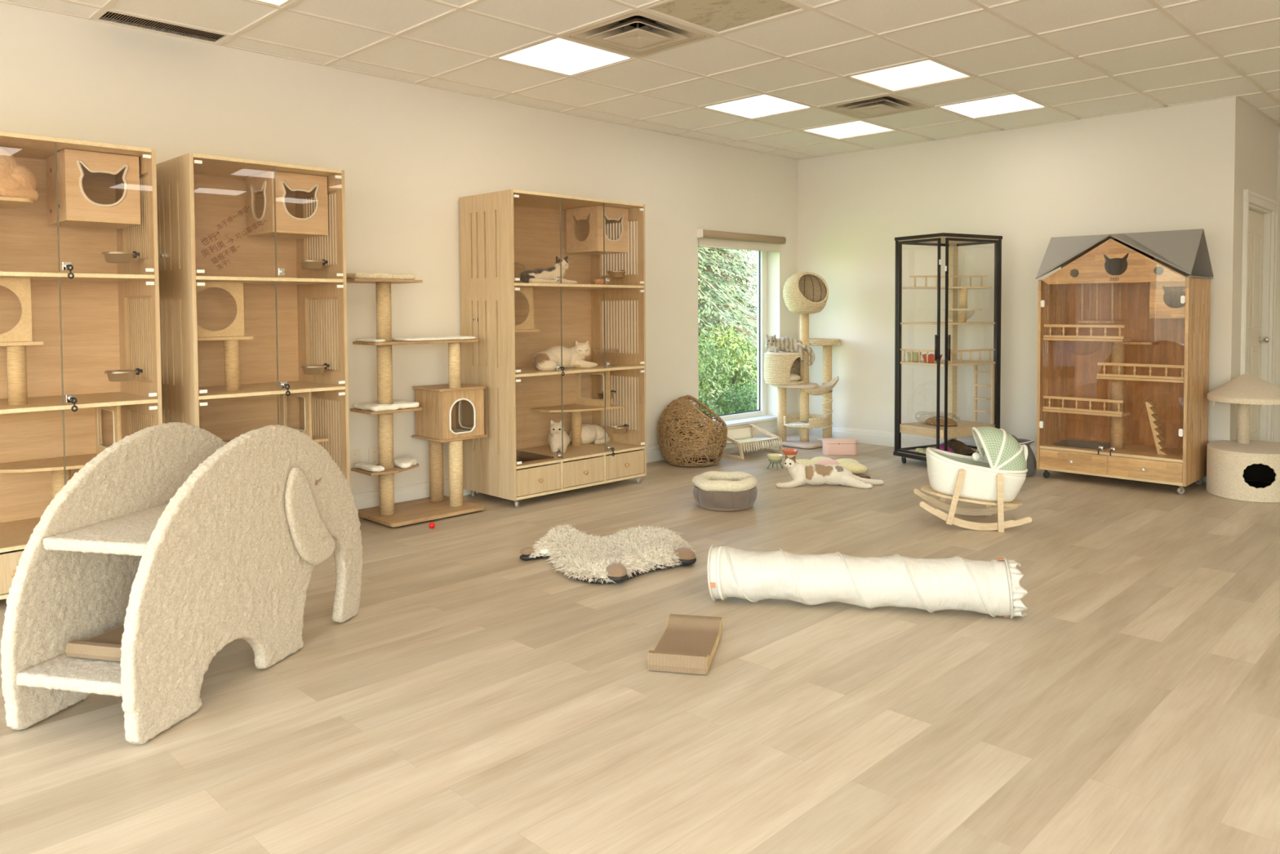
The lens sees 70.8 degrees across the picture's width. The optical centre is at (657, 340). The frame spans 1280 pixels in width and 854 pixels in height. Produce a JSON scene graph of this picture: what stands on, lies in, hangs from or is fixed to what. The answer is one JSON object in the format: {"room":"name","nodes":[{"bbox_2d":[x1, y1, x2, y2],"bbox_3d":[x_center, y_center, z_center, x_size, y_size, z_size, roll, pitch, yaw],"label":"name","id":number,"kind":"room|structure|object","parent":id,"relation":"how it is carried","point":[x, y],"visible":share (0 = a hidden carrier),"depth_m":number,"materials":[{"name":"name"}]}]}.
{"room":"cat boarding room","nodes":[
{"label":"cat boarding room","id":0,"kind":"room"},
{"bbox_2d":[0,2,797,493],"bbox_3d":[-2.519,-0.318,5.075,0.220,2.839,11.000,2,3,44],"label":"wall","id":1,"kind":"structure","parent":0,"point":[406,153],"depth_m":5.83,"materials":[{"name":"white paint"}]},
{"bbox_2d":[349,448,360,469],"bbox_3d":[-1.883,0.736,5.598,0.008,0.116,0.072,2,3,44],"label":"outlet plate","id":2,"kind":"object","parent":1,"relation":"attached to","point":[354,455],"visible":0.72,"depth_m":5.59,"materials":[{"name":"beige plastic"}]},
{"bbox_2d":[368,447,378,464],"bbox_3d":[-1.793,0.732,5.691,0.008,0.116,0.072,2,3,44],"label":"outlet plate","id":3,"kind":"object","parent":1,"relation":"attached to","point":[374,451],"visible":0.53,"depth_m":5.69,"materials":[{"name":"beige plastic"}]},
{"bbox_2d":[352,426,798,509],"bbox_3d":[-2.428,1.038,5.041,0.014,0.130,11.000,2,3,44],"label":"baseboard","id":4,"kind":"structure","parent":1,"relation":"attached to","point":[366,500],"depth_m":5.93,"materials":[{"name":"white paint"}]},
{"bbox_2d":[697,238,777,428],"bbox_3d":[0.696,-0.079,8.377,0.248,1.703,1.220,2,3,44],"label":"window","id":5,"kind":"structure","parent":1,"relation":"in","point":[760,415],"depth_m":8.80,"materials":[{"name":"white paint"}]},
{"bbox_2d":[697,228,786,252],"bbox_3d":[0.790,-0.913,8.260,0.067,0.150,1.222,2,3,44],"label":"roller shade","id":6,"kind":"object","parent":5,"relation":"attached to","point":[707,238],"visible":1,"depth_m":8.21,"materials":[{"name":"beige fabric"}]},
{"bbox_2d":[0,442,1279,853],"bbox_3d":[1.241,1.224,2.518,8.800,0.100,12.480,2,3,44],"label":"floor","id":7,"kind":"structure","parent":0,"point":[478,697],"depth_m":2.88,"materials":[{"name":"brown wood"}]},
{"bbox_2d":[0,131,162,599],"bbox_3d":[-2.955,0.128,3.999,0.630,2.028,1.208,2,3,44],"label":"tall cabinet","id":8,"kind":"object","parent":7,"relation":"on","point":[65,309],"visible":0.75,"depth_m":4.34,"materials":[{"name":"brown wood"}]},
{"bbox_2d":[0,147,39,201],"bbox_3d":[-2.916,-0.732,3.907,0.219,0.239,0.364,2,3,44],"label":"cat","id":9,"kind":"object","parent":8,"relation":"on","point":[16,180],"visible":0.86,"depth_m":3.92},
{"bbox_2d":[0,516,40,552],"bbox_3d":[-2.963,0.881,4.045,0.574,0.018,1.160,2,3,44],"label":"shelf","id":10,"kind":"object","parent":8,"relation":"attached to","point":[15,532],"depth_m":4.10,"materials":[{"name":"brown wood"}]},
{"bbox_2d":[0,271,154,281],"bbox_3d":[-2.968,-0.290,4.004,0.574,0.018,1.160,2,3,44],"label":"shelf","id":11,"kind":"object","parent":8,"relation":"attached to","point":[4,276],"depth_m":4.09,"materials":[{"name":"brown wood"}]},
{"bbox_2d":[0,391,157,413],"bbox_3d":[-2.966,0.293,4.025,0.574,0.018,1.160,2,3,44],"label":"shelf","id":12,"kind":"object","parent":8,"relation":"attached to","point":[36,401],"depth_m":4.18,"materials":[{"name":"brown wood"}]},
{"bbox_2d":[101,251,139,262],"bbox_3d":[-2.551,-0.398,4.262,0.143,0.057,0.139,0,2,-4],"label":"bowl","id":13,"kind":"object","parent":8,"relation":"attached to","point":[109,256],"visible":1,"depth_m":4.22,"materials":[{"name":"silver metal"}]},
{"bbox_2d":[104,368,142,381],"bbox_3d":[-2.548,0.161,4.281,0.143,0.057,0.139,0,2,-4],"label":"bowl","id":14,"kind":"object","parent":8,"relation":"attached to","point":[117,375],"visible":1,"depth_m":4.24,"materials":[{"name":"silver metal"}]},
{"bbox_2d":[125,173,150,262],"bbox_3d":[-2.540,-0.594,4.407,0.416,0.418,0.004,2,3,44],"label":"grille","id":15,"kind":"object","parent":8,"relation":"attached to","point":[146,176],"depth_m":4.36,"materials":[{"name":"brown wood"}]},
{"bbox_2d":[127,295,152,382],"bbox_3d":[-2.537,-0.012,4.427,0.416,0.420,0.004,2,3,44],"label":"grille","id":16,"kind":"object","parent":8,"relation":"attached to","point":[149,298],"depth_m":4.44,"materials":[{"name":"brown wood"}]},
{"bbox_2d":[130,409,154,434],"bbox_3d":[-2.534,0.555,4.447,0.416,0.419,0.004,2,3,44],"label":"grille","id":17,"kind":"object","parent":8,"relation":"attached to","point":[148,412],"depth_m":4.47,"materials":[{"name":"brown wood"}]},
{"bbox_2d":[0,422,363,744],"bbox_3d":[-1.604,0.732,3.229,0.541,0.861,1.238,0,2,13],"label":"step","id":18,"kind":"structure","parent":7,"relation":"on","point":[187,539],"depth_m":2.94,"materials":[{"name":"beige fabric"}]},
{"bbox_2d":[65,624,124,661],"bbox_3d":[-1.690,0.954,2.963,0.224,0.042,0.392,0,2,13],"label":"cardboard scratcher","id":19,"kind":"object","parent":18,"relation":"on","point":[106,646],"visible":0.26,"depth_m":2.79,"materials":[{"name":"brown cardboard"}]},
{"bbox_2d":[155,152,350,486],"bbox_3d":[-2.162,0.095,4.815,0.630,2.028,0.800,2,3,44],"label":"tall cabinet","id":20,"kind":"object","parent":7,"relation":"on","point":[235,292],"visible":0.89,"depth_m":4.94,"materials":[{"name":"brown wood"}]},
{"bbox_2d":[195,275,342,284],"bbox_3d":[-2.176,-0.322,4.820,0.574,0.018,0.752,2,3,44],"label":"shelf","id":21,"kind":"object","parent":20,"relation":"attached to","point":[206,280],"depth_m":4.69,"materials":[{"name":"brown wood"}]},
{"bbox_2d":[198,380,345,399],"bbox_3d":[-2.173,0.260,4.841,0.574,0.018,0.752,2,3,44],"label":"shelf","id":22,"kind":"object","parent":20,"relation":"attached to","point":[215,389],"depth_m":4.83,"materials":[{"name":"brown wood"}]},
{"bbox_2d":[297,259,328,270],"bbox_3d":[-1.896,-0.420,4.936,0.143,0.057,0.139,0,2,-4],"label":"bowl","id":23,"kind":"object","parent":20,"relation":"attached to","point":[308,264],"visible":1,"depth_m":4.89,"materials":[{"name":"silver metal"}]},
{"bbox_2d":[299,363,329,374],"bbox_3d":[-1.893,0.154,4.956,0.143,0.057,0.139,0,2,-4],"label":"bowl","id":24,"kind":"object","parent":20,"relation":"attached to","point":[307,369],"visible":1,"depth_m":4.91,"materials":[{"name":"silver metal"}]},
{"bbox_2d":[305,191,337,267],"bbox_3d":[-1.889,-0.621,5.077,0.416,0.418,0.004,2,3,44],"label":"grille","id":25,"kind":"object","parent":20,"relation":"attached to","point":[310,195],"depth_m":5.04,"materials":[{"name":"brown wood"}]},
{"bbox_2d":[306,297,339,372],"bbox_3d":[-1.887,-0.038,5.097,0.416,0.420,0.004,2,3,44],"label":"grille","id":26,"kind":"object","parent":20,"relation":"attached to","point":[334,370],"depth_m":5.10,"materials":[{"name":"brown wood"}]},
{"bbox_2d":[311,395,341,470],"bbox_3d":[-1.884,0.528,5.117,0.416,0.419,0.004,2,3,44],"label":"grille","id":27,"kind":"object","parent":20,"relation":"attached to","point":[338,398],"depth_m":5.08,"materials":[{"name":"brown wood"}]},
{"bbox_2d":[346,271,488,527],"bbox_3d":[-1.501,0.333,5.580,0.495,1.493,0.905,2,3,44],"label":"tree","id":28,"kind":"object","parent":7,"relation":"on","point":[437,407],"visible":0.98,"depth_m":5.57,"materials":[{"name":"brown wood"}]},
{"bbox_2d":[354,462,384,471],"bbox_3d":[-1.730,0.757,5.392,0.250,0.038,0.076,2,3,44],"label":"cushion","id":29,"kind":"object","parent":28,"relation":"on","point":[362,466],"depth_m":5.36,"materials":[{"name":"white fabric"}]},
{"bbox_2d":[355,337,385,342],"bbox_3d":[-1.716,-0.003,5.373,0.286,0.023,0.074,2,3,44],"label":"cushion","id":30,"kind":"object","parent":28,"relation":"on","point":[361,340],"depth_m":5.33,"materials":[{"name":"white fabric"}]},
{"bbox_2d":[346,271,415,279],"bbox_3d":[-1.697,-0.384,5.415,0.299,0.048,0.403,2,3,44],"label":"cushion","id":31,"kind":"object","parent":28,"relation":"on","point":[361,275],"depth_m":5.28,"materials":[{"name":"beige fabric"}]},
{"bbox_2d":[353,399,418,411],"bbox_3d":[-1.651,0.391,5.474,0.287,0.044,0.326,2,3,44],"label":"cushion","id":32,"kind":"object","parent":28,"relation":"on","point":[381,405],"depth_m":5.40,"materials":[{"name":"white fabric"}]},
{"bbox_2d":[393,455,417,468],"bbox_3d":[-1.571,0.749,5.569,0.151,0.046,0.267,-2,2,-34],"label":"cushion","id":33,"kind":"object","parent":28,"relation":"on","point":[405,462],"depth_m":5.50,"materials":[{"name":"white fabric"}]},
{"bbox_2d":[391,335,475,341],"bbox_3d":[-1.423,-0.015,5.676,0.292,0.028,0.511,2,3,44],"label":"cushion","id":34,"kind":"object","parent":28,"relation":"on","point":[446,338],"depth_m":5.58,"materials":[{"name":"white fabric"}]},
{"bbox_2d":[458,189,646,506],"bbox_3d":[-0.699,0.035,6.323,0.630,2.028,1.207,2,3,44],"label":"tall cabinet","id":35,"kind":"object","parent":7,"relation":"on","point":[513,322],"visible":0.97,"depth_m":6.44,"materials":[{"name":"brown wood"}]},
{"bbox_2d":[515,451,554,470],"bbox_3d":[-0.947,0.838,6.098,0.390,0.106,0.340,2,3,44],"label":"tray","id":36,"kind":"object","parent":35,"relation":"on","point":[526,457],"depth_m":6.21,"materials":[{"name":"brown wood"}]},
{"bbox_2d":[519,256,577,284],"bbox_3d":[-0.755,-0.481,6.133,0.183,0.198,0.426,2,3,44],"label":"cat","id":37,"kind":"object","parent":35,"relation":"on","point":[548,275],"visible":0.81,"depth_m":6.08},
{"bbox_2d":[547,420,569,453],"bbox_3d":[-0.701,0.665,6.411,0.158,0.228,0.295,-1,2,-8],"label":"cat","id":38,"kind":"object","parent":35,"relation":"on","point":[554,438],"visible":0.89,"depth_m":6.30},
{"bbox_2d":[533,340,597,370],"bbox_3d":[-0.665,0.100,6.267,0.229,0.195,0.495,2,3,44],"label":"cat","id":39,"kind":"object","parent":35,"relation":"on","point":[575,356],"visible":0.94,"depth_m":6.22},
{"bbox_2d":[514,282,643,289],"bbox_3d":[-0.713,-0.382,6.327,0.574,0.018,1.159,2,3,44],"label":"shelf","id":40,"kind":"object","parent":35,"relation":"attached to","point":[611,286],"depth_m":6.33,"materials":[{"name":"brown wood"}]},
{"bbox_2d":[515,363,644,377],"bbox_3d":[-0.710,0.200,6.348,0.574,0.018,1.159,2,3,44],"label":"shelf","id":41,"kind":"object","parent":35,"relation":"attached to","point":[524,369],"depth_m":6.28,"materials":[{"name":"brown wood"}]},
{"bbox_2d":[515,440,644,469],"bbox_3d":[-0.707,0.789,6.369,0.574,0.018,1.159,2,3,44],"label":"shelf","id":42,"kind":"object","parent":35,"relation":"attached to","point":[539,455],"depth_m":6.33,"materials":[{"name":"brown wood"}]},
{"bbox_2d":[568,423,609,444],"bbox_3d":[-0.508,0.693,6.745,0.213,0.150,0.327,2,3,44],"label":"cat","id":43,"kind":"object","parent":35,"relation":"on","point":[595,433],"visible":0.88,"depth_m":6.68},
{"bbox_2d":[606,270,625,278],"bbox_3d":[-0.306,-0.492,6.603,0.143,0.057,0.139,0,2,-4],"label":"bowl","id":44,"kind":"object","parent":35,"relation":"attached to","point":[615,274],"visible":1,"depth_m":6.56,"materials":[{"name":"silver metal"}]},
{"bbox_2d":[608,423,628,433],"bbox_3d":[-0.286,0.648,6.629,0.143,0.057,0.139,0,2,-4],"label":"bowl","id":45,"kind":"object","parent":35,"relation":"attached to","point":[615,428],"visible":1,"depth_m":6.59,"materials":[{"name":"silver metal"}]},
{"bbox_2d":[600,219,637,277],"bbox_3d":[-0.284,-0.687,6.730,0.416,0.418,0.004,2,3,44],"label":"grille","id":46,"kind":"object","parent":35,"relation":"attached to","point":[607,221],"depth_m":6.70,"materials":[{"name":"brown wood"}]},
{"bbox_2d":[601,374,638,431],"bbox_3d":[-0.279,0.462,6.770,0.416,0.419,0.004,2,3,44],"label":"grille","id":47,"kind":"object","parent":35,"relation":"attached to","point":[607,429],"depth_m":6.75,"materials":[{"name":"brown wood"}]},
{"bbox_2d":[601,298,638,355],"bbox_3d":[-0.282,-0.104,6.750,0.416,0.420,0.004,2,3,44],"label":"grille","id":48,"kind":"object","parent":35,"relation":"attached to","point":[610,353],"depth_m":6.74,"materials":[{"name":"brown wood"}]},
{"bbox_2d":[519,524,697,583],"bbox_3d":[-0.260,1.060,4.580,0.856,0.193,0.788,2,3,44],"label":"mat","id":49,"kind":"object","parent":7,"relation":"on","point":[627,554],"visible":1,"depth_m":4.43,"materials":[{"name":"beige fabric"}]},
{"bbox_2d":[647,613,722,674],"bbox_3d":[0.108,1.115,3.335,0.209,0.062,0.422,0,2,12],"label":"cardboard scratcher","id":50,"kind":"object","parent":7,"relation":"on","point":[688,643],"visible":1,"depth_m":3.30,"materials":[{"name":"brown cardboard"}]},
{"bbox_2d":[657,395,727,466],"bbox_3d":[0.283,0.723,7.406,0.574,0.557,0.574,-2,3,-41],"label":"rattan cave","id":51,"kind":"object","parent":7,"relation":"on","point":[672,412],"visible":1,"depth_m":7.22,"materials":[{"name":"brown wicker"}]},
{"bbox_2d":[692,471,757,511],"bbox_3d":[0.431,0.963,5.800,0.423,0.198,0.424,2,3,44],"label":"bed","id":52,"kind":"object","parent":7,"relation":"on","point":[716,491],"visible":1,"depth_m":5.64,"materials":[{"name":"grey fabric"}]},
{"bbox_2d":[711,423,782,459],"bbox_3d":[0.774,0.876,7.895,0.508,0.222,0.432,-2,3,-39],"label":"lounger","id":53,"kind":"object","parent":7,"relation":"on","point":[740,436],"visible":0.91,"depth_m":7.92,"materials":[{"name":"brown wood"}]},
{"bbox_2d":[766,453,783,470],"bbox_3d":[0.930,0.957,7.139,0.136,0.111,0.136,1,2,33],"label":"bowl","id":54,"kind":"object","parent":7,"relation":"on","point":[773,458],"visible":1,"depth_m":7.10,"materials":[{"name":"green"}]},
{"bbox_2d":[782,448,798,462],"bbox_3d":[1.082,0.949,7.368,0.136,0.111,0.136,0,2,15],"label":"bowl","id":55,"kind":"object","parent":7,"relation":"on","point":[791,453],"visible":0.77,"depth_m":7.33,"materials":[{"name":"orange"}]},
{"bbox_2d":[764,271,840,448],"bbox_3d":[1.392,0.163,8.415,0.629,1.603,0.810,2,3,44],"label":"cat tree","id":56,"kind":"object","parent":7,"relation":"on","point":[805,293],"visible":0.98,"depth_m":8.29,"materials":[{"name":"beige fabric"}]},
{"bbox_2d":[764,334,814,365],"bbox_3d":[1.214,0.083,8.291,0.445,0.286,0.234,0,2,0],"label":"cat","id":57,"kind":"object","parent":56,"relation":"on","point":[785,344],"visible":1,"depth_m":8.26},
{"bbox_2d":[790,372,800,382],"bbox_3d":[1.178,0.340,8.310,0.280,0.100,0.280,2,3,44],"label":"cushion","id":58,"kind":"object","parent":56,"relation":"on","point":[793,377],"depth_m":8.21,"materials":[{"name":"beige fabric"}]},
{"bbox_2d":[783,413,828,428],"bbox_3d":[1.364,0.735,8.299,0.410,0.092,0.409,2,3,44],"label":"shelf","id":59,"kind":"object","parent":56,"relation":"on","point":[802,420],"depth_m":8.27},
{"bbox_2d":[808,337,840,345],"bbox_3d":[1.540,0.008,8.559,0.386,0.058,0.386,2,3,44],"label":"shelf","id":60,"kind":"object","parent":56,"relation":"on","point":[812,341],"depth_m":8.40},
{"bbox_2d":[775,454,884,488],"bbox_3d":[1.229,0.928,6.431,0.786,0.224,0.272,0,2,0],"label":"cat","id":61,"kind":"object","parent":7,"relation":"on","point":[801,473],"visible":1,"depth_m":6.40},
{"bbox_2d":[795,456,867,474],"bbox_3d":[1.318,0.966,6.979,0.600,0.098,0.608,2,3,44],"label":"cushion","id":62,"kind":"object","parent":7,"relation":"on","point":[854,466],"visible":0.5,"depth_m":6.92,"materials":[{"name":"yellow fabric"}]},
{"bbox_2d":[822,437,857,454],"bbox_3d":[1.586,0.921,7.853,0.294,0.126,0.157,0,2,0],"label":"bin","id":63,"kind":"object","parent":7,"relation":"on","point":[848,446],"visible":1,"depth_m":7.78,"materials":[{"name":"pink plastic"}]},
{"bbox_2d":[706,544,1027,618],"bbox_3d":[0.870,1.012,3.816,1.307,0.239,0.238,0,2,11],"label":"tunnel","id":64,"kind":"object","parent":7,"relation":"on","point":[993,588],"visible":1,"depth_m":3.73,"materials":[{"name":"beige fabric"}]},
{"bbox_2d":[893,232,1002,462],"bbox_3d":[2.348,0.079,7.298,0.704,1.842,0.540,-1,2,-30],"label":"glass tower","id":65,"kind":"object","parent":7,"relation":"on","point":[950,362],"visible":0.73,"depth_m":7.27,"materials":[{"name":"grey"}]},
{"bbox_2d":[915,410,959,425],"bbox_3d":[2.265,0.626,7.299,0.371,0.104,0.191,1,3,40],"label":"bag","id":66,"kind":"object","parent":65,"relation":"on","point":[932,420],"visible":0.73,"depth_m":7.24,"materials":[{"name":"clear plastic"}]},
{"bbox_2d":[902,286,991,288],"bbox_3d":[2.345,-0.433,7.317,0.592,0.016,0.405,-1,2,-30],"label":"shelf","id":67,"kind":"object","parent":65,"relation":"attached to","point":[903,287],"depth_m":7.30,"materials":[{"name":"brown wood"}]},
{"bbox_2d":[900,359,995,366],"bbox_3d":[2.349,0.176,7.311,0.617,0.018,0.453,-1,2,-30],"label":"shelf","id":68,"kind":"object","parent":65,"relation":"attached to","point":[942,362],"depth_m":7.17,"materials":[{"name":"brown wood"}]},
{"bbox_2d":[900,321,995,324],"bbox_3d":[2.350,-0.142,7.305,0.607,0.016,0.447,-1,2,-30],"label":"shelf","id":69,"kind":"object","parent":65,"relation":"attached to","point":[930,322],"depth_m":7.15,"materials":[{"name":"brown wood"}]},
{"bbox_2d":[934,439,975,453],"bbox_3d":[2.425,0.852,7.349,0.200,0.094,0.298,-1,2,-23],"label":"packet","id":70,"kind":"object","parent":65,"relation":"on","point":[957,446],"visible":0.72,"depth_m":7.26,"materials":[{"name":"brown plastic"}]},
{"bbox_2d":[913,426,1031,532],"bbox_3d":[1.845,0.789,5.308,0.618,0.569,0.423,0,2,11],"label":"cradle","id":71,"kind":"object","parent":7,"relation":"on","point":[995,475],"visible":1,"depth_m":5.15,"materials":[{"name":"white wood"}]},
{"bbox_2d":[925,451,1026,502],"bbox_3d":[1.860,0.796,5.305,0.563,0.223,0.368,7,3,10],"label":"basket","id":72,"kind":"object","parent":71,"relation":"on","point":[980,485],"depth_m":5.16,"materials":[{"name":"white fabric"}]},
{"bbox_2d":[972,426,1027,473],"bbox_3d":[1.986,0.628,5.270,0.353,0.247,0.374,2,3,44],"label":"hood","id":73,"kind":"object","parent":71,"relation":"attached to","point":[999,452],"depth_m":5.13,"materials":[{"name":"fabric"}]},
{"bbox_2d":[1010,434,1036,476],"bbox_3d":[2.742,0.869,6.848,0.259,0.289,0.259,1,2,25],"label":"bed","id":74,"kind":"object","parent":7,"relation":"on","point":[1031,460],"visible":0.34,"depth_m":6.76,"materials":[{"name":"grey fabric"}]},
{"bbox_2d":[1035,228,1213,494],"bbox_3d":[3.357,0.123,6.525,1.024,1.799,0.618,2,3,44],"label":"tall cabinet","id":75,"kind":"object","parent":7,"relation":"on","point":[1123,322],"visible":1,"depth_m":6.54,"materials":[{"name":"brown wood"}]},
{"bbox_2d":[1051,440,1110,454],"bbox_3d":[3.179,0.819,6.714,0.380,0.096,0.340,2,3,44],"label":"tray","id":76,"kind":"object","parent":75,"relation":"on","point":[1067,443],"depth_m":6.83,"materials":[{"name":"grey"}]},
{"bbox_2d":[1042,405,1130,417],"bbox_3d":[3.131,0.508,6.585,0.554,0.038,0.204,2,3,44],"label":"shelf","id":77,"kind":"object","parent":75,"relation":"attached to","point":[1115,411],"depth_m":6.51,"materials":[{"name":"brown wood"}]},
{"bbox_2d":[1043,334,1131,342],"bbox_3d":[3.128,-0.021,6.567,0.554,0.038,0.204,2,3,44],"label":"shelf","id":78,"kind":"object","parent":75,"relation":"attached to","point":[1046,338],"depth_m":6.49,"materials":[{"name":"brown wood"}]},
{"bbox_2d":[1096,373,1184,382],"bbox_3d":[3.407,0.255,6.307,0.572,0.038,0.204,2,3,44],"label":"shelf","id":79,"kind":"object","parent":75,"relation":"attached to","point":[1115,377],"depth_m":6.24,"materials":[{"name":"brown wood"}]},
{"bbox_2d":[1206,373,1279,502],"bbox_3d":[4.055,0.632,6.114,0.556,0.798,0.740,2,3,44],"label":"cat tree","id":80,"kind":"object","parent":7,"relation":"on","point":[1244,468],"visible":1,"depth_m":5.99,"materials":[{"name":"beige fabric"}]},
{"bbox_2d":[4,0,1279,158],"bbox_3d":[1.180,-1.666,2.441,9.140,0.196,12.750,2,3,44],"label":"ceiling","id":81,"kind":"structure","parent":0,"point":[461,29],"depth_m":5.18,"materials":[{"name":"tile"}]},
{"bbox_2d":[95,10,229,43],"bbox_3d":[-2.559,-1.635,4.668,0.198,0.026,0.586,2,3,44],"label":"ceiling vent","id":82,"kind":"object","parent":81,"relation":"in","point":[107,14],"visible":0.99,"depth_m":4.68,"materials":[{"name":"beige"}]},
{"bbox_2d":[250,0,294,7],"bbox_3d":[-1.819,-1.629,3.950,0.590,0.057,0.590,2,3,44],"label":"ceiling light","id":83,"kind":"object","parent":81,"relation":"attached to","point":[280,3],"visible":1,"depth_m":4.30,"materials":[{"name":"beige plastic"}]},
{"bbox_2d":[494,36,634,76],"bbox_3d":[-0.545,-1.681,5.261,0.590,0.057,0.590,2,3,44],"label":"ceiling light","id":84,"kind":"object","parent":81,"relation":"attached to","point":[557,55],"visible":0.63,"depth_m":5.26,"materials":[{"name":"beige plastic"}]},
{"bbox_2d":[560,10,715,57],"bbox_3d":[-0.108,-1.696,4.836,0.594,0.154,0.594,2,3,44],"label":"ceiling vent","id":85,"kind":"object","parent":81,"relation":"in","point":[659,34],"visible":0.91,"depth_m":4.87,"materials":[{"name":"beige metal"}]},
{"bbox_2d":[0,0,1279,159],"bbox_3d":[1.227,-1.563,2.421,8.800,0.008,12.480,2,3,44],"label":"grid","id":86,"kind":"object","parent":81,"relation":"attached to","point":[106,6],"depth_m":5.36,"materials":[{"name":"beige metal"}]},
{"bbox_2d":[640,0,809,35],"bbox_3d":[0.330,-1.648,4.413,0.590,0.050,0.590,2,3,44],"label":"ceiling panel","id":87,"kind":"object","parent":81,"relation":"attached to","point":[717,17],"visible":0.95,"depth_m":4.47,"materials":[{"name":"beige"}]},
{"bbox_2d":[702,93,813,119],"bbox_3d":[0.728,-1.733,6.573,0.590,0.057,0.590,2,3,44],"label":"ceiling light","id":88,"kind":"object","parent":81,"relation":"attached to","point":[762,105],"visible":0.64,"depth_m":6.59,"materials":[{"name":"beige plastic"}]},
{"bbox_2d":[800,120,896,139],"bbox_3d":[1.577,-1.768,7.447,0.590,0.057,0.590,2,3,44],"label":"ceiling light","id":89,"kind":"object","parent":81,"relation":"attached to","point":[857,128],"visible":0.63,"depth_m":7.47,"materials":[{"name":"beige plastic"}]},
{"bbox_2d":[818,93,931,119],"bbox_3d":[1.590,-1.766,6.585,0.594,0.154,0.594,2,3,44],"label":"ceiling vent","id":90,"kind":"object","parent":81,"relation":"in","point":[890,104],"visible":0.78,"depth_m":6.62,"materials":[{"name":"beige metal"}]},
{"bbox_2d":[846,58,973,92],"bbox_3d":[1.603,-1.708,5.724,0.590,0.057,0.590,2,3,44],"label":"ceiling light","id":91,"kind":"object","parent":81,"relation":"attached to","point":[927,72],"visible":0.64,"depth_m":5.74,"materials":[{"name":"beige plastic"}]},
{"bbox_2d":[937,93,1047,119],"bbox_3d":[2.452,-1.743,6.599,0.590,0.057,0.590,2,3,44],"label":"ceiling light","id":92,"kind":"object","parent":81,"relation":"attached to","point":[1013,103],"visible":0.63,"depth_m":6.62,"materials":[{"name":"beige plastic"}]},
{"bbox_2d":[797,97,1239,446],"bbox_3d":[2.686,-0.438,7.770,3.935,2.839,0.120,2,3,44],"label":"wall","id":93,"kind":"structure","parent":0,"point":[1175,167],"depth_m":7.56,"materials":[{"name":"white paint"}]},
{"bbox_2d":[798,426,1206,482],"bbox_3d":[2.730,0.920,7.688,3.701,0.130,0.014,2,3,44],"label":"baseboard","id":94,"kind":"structure","parent":93,"relation":"attached to","point":[863,436],"depth_m":8.32,"materials":[{"name":"white paint"}]},
{"bbox_2d":[1233,100,1278,439],"bbox_3d":[4.570,-0.419,6.973,0.120,2.839,1.360,2,3,44],"label":"wall","id":95,"kind":"structure","parent":0,"point":[1258,135],"depth_m":6.69,"materials":[{"name":"white paint"}]},
{"bbox_2d":[1245,209,1269,439],"bbox_3d":[4.599,-0.008,6.975,0.106,2.000,0.856,2,3,44],"label":"door","id":96,"kind":"structure","parent":95,"relation":"in","point":[1255,234],"depth_m":7.08,"materials":[{"name":"beige paint"}]},
{"bbox_2d":[1240,189,1277,441],"bbox_3d":[4.590,-0.058,6.982,0.150,2.115,1.070,2,3,44],"label":"trim","id":97,"kind":"structure","parent":95,"relation":"attached to","point":[1270,218],"depth_m":7.25,"materials":[{"name":"white paint"}]},
{"bbox_2d":[1273,126,1279,442],"bbox_3d":[6.910,-0.387,5.734,5.205,2.839,0.120,2,3,44],"label":"wall","id":98,"kind":"structure","parent":0,"point":[1277,374],"depth_m":7.41,"materials":[{"name":"white paint"}]},
{"label":"outside","id":99,"kind":"structure","parent":0,"visible":0},
{"bbox_2d":[700,343,757,413],"bbox_3d":[-4.537,0.828,21.721,25.760,0.100,38.000,2,3,44],"label":"lawn","id":100,"kind":"structure","parent":99,"point":[744,344],"depth_m":16.75,"materials":[{"name":"green plant"}]},
{"bbox_2d":[697,325,735,402],"bbox_3d":[0.084,0.430,11.015,1.377,1.411,1.610,-2,2,-33],"label":"leafy bush","id":101,"kind":"object","parent":100,"relation":"on","point":[701,376],"visible":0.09,"depth_m":10.81,"materials":[{"name":"green plant"}]},
{"bbox_2d":[697,246,757,415],"bbox_3d":[-0.109,-2.689,13.091,4.502,8.908,4.383,-1,2,-14],"label":"tree","id":102,"kind":"object","parent":100,"relation":"on","point":[707,281],"visible":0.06,"depth_m":12.46,"materials":[{"name":"green plant"}]},
{"bbox_2d":[697,247,757,382],"bbox_3d":[1.149,-3.067,18.856,4.257,9.169,4.424,-2,3,-38],"label":"conifer","id":103,"kind":"object","parent":100,"relation":"on","point":[748,251],"visible":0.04,"depth_m":18.25,"materials":[{"name":"green plant"}]},
{"bbox_2d":[698,323,757,413],"bbox_3d":[1.096,0.419,12.399,1.262,1.325,1.082,-1,2,-7],"label":"leafy bush","id":104,"kind":"object","parent":100,"relation":"on","point":[732,353],"visible":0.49,"depth_m":12.14,"materials":[{"name":"green plant"}]},
{"bbox_2d":[710,382,757,414],"bbox_3d":[1.072,0.809,11.050,0.819,0.642,0.972,2,3,44],"label":"hedge","id":105,"kind":"object","parent":100,"relation":"on","point":[740,404],"visible":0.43,"depth_m":10.82,"materials":[{"name":"green plant"}]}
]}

